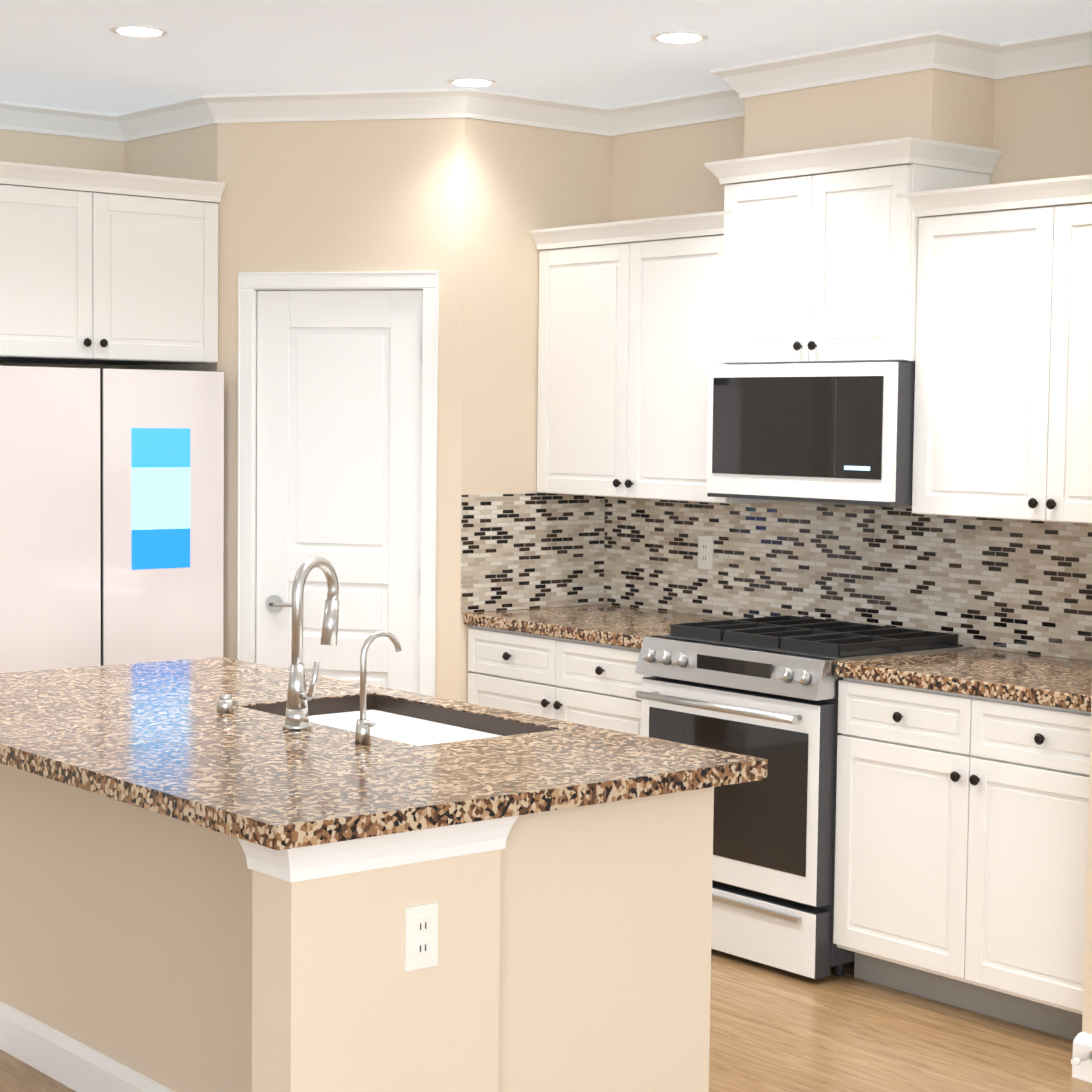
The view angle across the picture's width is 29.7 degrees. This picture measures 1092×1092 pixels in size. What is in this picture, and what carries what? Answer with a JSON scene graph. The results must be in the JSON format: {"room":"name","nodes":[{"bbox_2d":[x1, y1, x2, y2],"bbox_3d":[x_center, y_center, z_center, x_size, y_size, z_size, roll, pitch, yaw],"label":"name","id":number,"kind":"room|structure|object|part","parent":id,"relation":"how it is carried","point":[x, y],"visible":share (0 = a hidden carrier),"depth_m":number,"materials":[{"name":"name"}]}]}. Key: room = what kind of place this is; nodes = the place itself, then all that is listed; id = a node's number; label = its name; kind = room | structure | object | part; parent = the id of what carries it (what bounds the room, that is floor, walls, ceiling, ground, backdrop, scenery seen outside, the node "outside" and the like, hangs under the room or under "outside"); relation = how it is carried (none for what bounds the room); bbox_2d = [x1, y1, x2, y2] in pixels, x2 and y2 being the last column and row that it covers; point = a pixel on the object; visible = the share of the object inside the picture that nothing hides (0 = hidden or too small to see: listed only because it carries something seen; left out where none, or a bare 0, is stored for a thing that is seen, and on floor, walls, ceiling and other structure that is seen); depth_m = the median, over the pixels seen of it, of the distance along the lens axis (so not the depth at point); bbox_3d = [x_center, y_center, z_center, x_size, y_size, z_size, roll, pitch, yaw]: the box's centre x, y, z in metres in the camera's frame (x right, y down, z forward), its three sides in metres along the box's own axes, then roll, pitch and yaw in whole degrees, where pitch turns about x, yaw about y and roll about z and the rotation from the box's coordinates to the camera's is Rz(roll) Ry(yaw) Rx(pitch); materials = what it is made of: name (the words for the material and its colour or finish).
{"room":"kitchen","nodes":[
{"label":"kitchen","id":0,"kind":"room"},
{"bbox_2d":[0,129,124,368],"bbox_3d":[-2.216,-0.239,7.377,1.500,2.700,0.120,-2,5,-40],"label":"wall","id":1,"kind":"structure","parent":0,"point":[24,147],"depth_m":7.58,"materials":[{"name":"beige paint"}]},
{"bbox_2d":[0,28,1091,141],"bbox_3d":[1.542,-1.476,6.950,6.978,0.088,5.586,-2,5,-40],"label":"crown molding","id":2,"kind":"structure","parent":1,"relation":"attached to","point":[956,53],"depth_m":7.01,"materials":[{"name":"white wood"}]},
{"bbox_2d":[124,123,217,370],"bbox_3d":[-1.382,-0.245,7.625,0.100,2.700,0.800,-2,5,-40],"label":"wall","id":3,"kind":"structure","parent":0,"point":[188,154],"depth_m":7.43,"materials":[{"name":"beige paint"}]},
{"bbox_2d":[217,118,464,700],"bbox_3d":[-0.717,-0.212,7.230,0.900,2.700,0.100,2,4,13],"label":"wall","id":4,"kind":"structure","parent":0,"point":[352,196],"depth_m":7.12,"materials":[{"name":"beige paint"}]},
{"bbox_2d":[237,271,438,696],"bbox_3d":[-0.723,0.092,7.239,0.730,2.092,0.120,2,4,13],"label":"door frame","id":5,"kind":"structure","parent":4,"relation":"attached to","point":[250,284],"depth_m":7.14,"materials":[{"name":"white wood"}]},
{"bbox_2d":[256,290,422,693],"bbox_3d":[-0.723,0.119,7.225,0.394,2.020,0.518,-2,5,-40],"label":"pantry door","id":6,"kind":"structure","parent":4,"relation":"in","point":[339,398],"depth_m":7.19,"materials":[{"name":"white wood"}]},
{"bbox_2d":[459,118,609,702],"bbox_3d":[-0.069,-0.210,7.325,0.660,2.700,0.100,-2,5,-40],"label":"wall","id":7,"kind":"structure","parent":0,"point":[520,181],"depth_m":7.16,"materials":[{"name":"beige paint"}]},
{"bbox_2d":[0,949,1091,1091],"bbox_3d":[-0.524,1.414,3.682,15.500,0.100,13.500,-2,5,-40],"label":"floor","id":8,"kind":"structure","parent":0,"point":[773,1029],"depth_m":5.28,"materials":[{"name":"brown wood"}]},
{"bbox_2d":[0,365,223,672],"bbox_3d":[-1.734,0.255,7.215,0.945,1.745,0.758,-2,5,-40],"label":"fridge","id":9,"kind":"object","parent":8,"relation":"on","point":[111,515],"visible":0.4,"depth_m":6.92,"materials":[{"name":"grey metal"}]},
{"bbox_2d":[0,161,225,364],"bbox_3d":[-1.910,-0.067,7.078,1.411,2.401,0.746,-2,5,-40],"label":"cabinet","id":10,"kind":"object","parent":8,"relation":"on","point":[97,267],"visible":1,"depth_m":6.95,"materials":[{"name":"white paint"}]},
{"bbox_3d":[-1.516,-0.683,6.918,0.090,0.030,0.027,-2,5,-40],"label":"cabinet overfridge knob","id":11,"kind":"part","parent":10,"relation":"part of","materials":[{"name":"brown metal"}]},
{"bbox_3d":[-1.759,-1.238,7.118,1.056,0.066,0.745,-2,5,-40],"label":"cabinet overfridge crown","id":12,"kind":"part","parent":10,"relation":"part of","materials":[{"name":"white paint"}]},
{"bbox_2d":[0,768,713,1091],"bbox_3d":[-0.671,0.864,4.598,1.092,0.880,2.054,-2,5,-40],"label":"kitchen island","id":13,"kind":"object","parent":8,"relation":"on","point":[222,874],"depth_m":4.02,"materials":[{"name":"beige paint"}]},
{"bbox_2d":[0,657,355,723],"bbox_3d":[-1.075,0.371,5.046,1.148,0.040,0.855,-2,5,-40],"label":"island countertop","id":14,"kind":"structure","parent":13,"relation":"on","point":[30,697],"depth_m":5.06,"materials":[{"name":"brown stone"}]},
{"bbox_3d":[-0.895,0.469,4.384,0.498,0.070,2.054,-2,5,-40],"label":"capital trim","id":15,"kind":"part","parent":13,"relation":"part of","materials":[{"name":"white"}]},
{"bbox_2d":[0,692,579,803],"bbox_3d":[-0.573,0.414,4.441,1.148,0.040,0.721,-2,5,-40],"label":"island countertop","id":16,"kind":"structure","parent":13,"relation":"on","point":[92,754],"depth_m":4.24,"materials":[{"name":"brown stone"}]},
{"bbox_2d":[276,556,338,731],"bbox_3d":[-0.496,0.208,4.468,0.169,0.370,0.125,-2,5,-40],"label":"faucet","id":17,"kind":"object","parent":16,"relation":"on","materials":[{"name":"silver metal"}]},
{"bbox_2d":[348,631,403,743],"bbox_3d":[-0.339,0.292,4.260,0.113,0.232,0.058,-2,5,-40],"label":"faucet","id":18,"kind":"object","parent":16,"relation":"on","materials":[{"name":"silver metal"}]},
{"bbox_2d":[244,692,551,743],"bbox_3d":[-0.344,0.507,4.638,0.410,0.237,0.740,-2,5,-40],"label":"sink","id":19,"kind":"object","parent":16,"relation":"in","point":[421,723],"depth_m":4.76,"materials":[{"name":"white ceramic"}]},
{"bbox_3d":[-0.688,1.247,4.617,1.050,0.113,2.045,-2,5,-40],"label":"baseboard","id":20,"kind":"part","parent":13,"relation":"part of","materials":[{"name":"white wood"}]},
{"bbox_2d":[120,724,767,851],"bbox_3d":[-0.172,0.449,3.957,1.148,0.040,0.539,-2,5,-40],"label":"island countertop","id":21,"kind":"structure","parent":13,"relation":"on","point":[341,797],"depth_m":3.82,"materials":[{"name":"brown stone"}]},
{"bbox_2d":[460,137,1091,1040],"bbox_3d":[0.811,0.016,6.270,0.659,2.401,2.666,-2,5,-40],"label":"kitchen cabinets","id":22,"kind":"object","parent":8,"relation":"on","point":[962,783],"visible":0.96,"depth_m":6.02,"materials":[{"name":"white paint"}]},
{"bbox_2d":[463,604,793,650],"bbox_3d":[0.265,0.268,6.945,0.638,0.040,0.957,-2,5,-40],"label":"countertop","id":23,"kind":"structure","parent":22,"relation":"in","point":[600,627],"depth_m":6.95,"materials":[{"name":"brown stone"}]},
{"bbox_2d":[466,615,794,925],"bbox_3d":[0.259,0.728,6.973,0.656,0.880,0.957,-2,5,-40],"label":"base cabinet","id":24,"kind":"object","parent":22,"relation":"in","point":[568,676],"depth_m":6.76,"materials":[{"name":"white wood"}]},
{"bbox_2d":[528,210,813,503],"bbox_3d":[0.399,-0.623,6.961,0.375,0.921,1.004,-2,5,-40],"label":"upper cabinet","id":25,"kind":"object","parent":22,"relation":"in","point":[634,315],"depth_m":6.87,"materials":[{"name":"white wood"}]},
{"bbox_2d":[697,535,713,569],"bbox_3d":[0.549,0.022,7.086,0.008,0.114,0.070,-2,5,-40],"label":"electrical outlet","id":26,"kind":"object","parent":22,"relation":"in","point":[705,543],"depth_m":7.08,"materials":[{"name":"white plastic"}]},
{"bbox_2d":[706,362,914,505],"bbox_3d":[0.904,-0.347,6.313,0.418,0.413,0.750,-2,5,-40],"label":"over-the-range microwave","id":27,"kind":"object","parent":22,"relation":"attached to","point":[841,433],"visible":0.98,"depth_m":6.12,"materials":[{"name":"grey metal"}]},
{"bbox_2d":[602,492,1091,680],"bbox_3d":[1.062,0.081,6.481,0.008,0.408,2.664,-2,5,-40],"label":"backsplash","id":28,"kind":"structure","parent":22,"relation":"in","point":[1021,586],"depth_m":6.55,"materials":[{"name":"tile"}]},
{"bbox_2d":[703,137,1003,367],"bbox_3d":[0.919,-0.872,6.288,0.415,0.629,0.844,-2,5,-40],"label":"upper cabinet","id":29,"kind":"object","parent":22,"relation":"in","point":[828,254],"depth_m":6.11,"materials":[{"name":"white wood"}]},
{"bbox_2d":[833,648,1091,715],"bbox_3d":[1.357,0.363,5.629,0.638,0.040,0.947,-2,5,-40],"label":"countertop","id":30,"kind":"structure","parent":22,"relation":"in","point":[1036,683],"depth_m":5.59,"materials":[{"name":"brown stone"}]},
{"bbox_2d":[833,661,1091,1040],"bbox_3d":[1.350,0.822,5.657,0.656,0.880,0.947,-2,5,-40],"label":"base cabinet","id":31,"kind":"object","parent":22,"relation":"in","point":[961,832],"depth_m":5.48,"materials":[{"name":"white wood"}]},
{"bbox_2d":[895,163,1091,530],"bbox_3d":[1.460,-0.531,5.681,0.375,0.921,0.994,-2,5,-40],"label":"upper cabinet","id":32,"kind":"object","parent":22,"relation":"in","point":[993,282],"depth_m":5.71,"materials":[{"name":"white wood"}]},
{"bbox_2d":[635,615,975,978],"bbox_3d":[0.763,0.736,6.275,0.741,0.962,0.756,-2,5,-40],"label":"gas range","id":33,"kind":"object","parent":8,"relation":"on","point":[764,687],"visible":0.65,"depth_m":5.97,"materials":[{"name":"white metal"}]},
{"bbox_2d":[0,0,1091,113],"bbox_3d":[-0.491,-1.381,3.508,15.500,0.100,13.500,-2,5,-40],"label":"ceiling","id":34,"kind":"structure","parent":0,"point":[75,54],"depth_m":6.06,"materials":[{"name":"white paint"}]},
{"bbox_2d":[110,25,167,36],"bbox_3d":[-1.176,-1.488,5.950,0.164,0.006,0.164,-2,5,-40],"label":"recessed light","id":35,"kind":"object","parent":34,"relation":"in","point":[137,31],"visible":0.98,"depth_m":5.93,"materials":[{"name":"white"}]},
{"bbox_2d":[447,78,495,86],"bbox_3d":[-0.245,-1.528,6.785,0.164,0.006,0.164,-2,5,-40],"label":"recessed light","id":36,"kind":"object","parent":34,"relation":"attached to","point":[473,82],"visible":0.98,"depth_m":6.76,"materials":[{"name":"white"}]},
{"bbox_2d":[651,32,707,42],"bbox_3d":[0.386,-1.468,5.946,0.164,0.006,0.164,-2,5,-40],"label":"recessed light","id":37,"kind":"object","parent":34,"relation":"in","point":[679,37],"visible":0.98,"depth_m":5.93,"materials":[{"name":"white"}]},
{"bbox_2d":[605,65,1091,661],"bbox_3d":[1.075,-0.148,6.541,0.100,2.700,2.770,-2,5,-40],"label":"wall","id":38,"kind":"structure","parent":0,"point":[1041,125],"depth_m":6.90,"materials":[{"name":"beige paint"}]},
{"bbox_2d":[744,69,993,157],"bbox_3d":[0.978,-1.341,6.303,0.280,0.290,0.760,-2,5,-40],"label":"soffit","id":39,"kind":"object","parent":38,"relation":"attached to","point":[942,105],"visible":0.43,"depth_m":6.10,"materials":[{"name":"beige paint"}]},
{"bbox_2d":[1082,701,1091,1034],"bbox_3d":[1.759,-0.013,4.510,0.100,2.700,1.240,-2,5,-40],"label":"wall","id":40,"kind":"structure","parent":0,"point":[1087,1009],"depth_m":5.01,"materials":[{"name":"beige paint"}]},
{"bbox_2d":[1071,1051,1091,1065],"bbox_3d":[1.298,1.236,4.959,0.085,0.023,0.024,-2,5,-40],"label":"door stop","id":41,"kind":"object","parent":40,"relation":"attached to","point":[1075,1061],"visible":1,"depth_m":4.94,"materials":[{"name":"silver metal"}]},
{"bbox_2d":[1072,1032,1091,1082],"bbox_3d":[1.397,1.247,5.011,0.135,0.113,0.177,-2,5,-40],"label":"baseboard","id":42,"kind":"structure","parent":40,"relation":"attached to","point":[1082,1044],"depth_m":5.01,"materials":[{"name":"white wood"}]}
]}

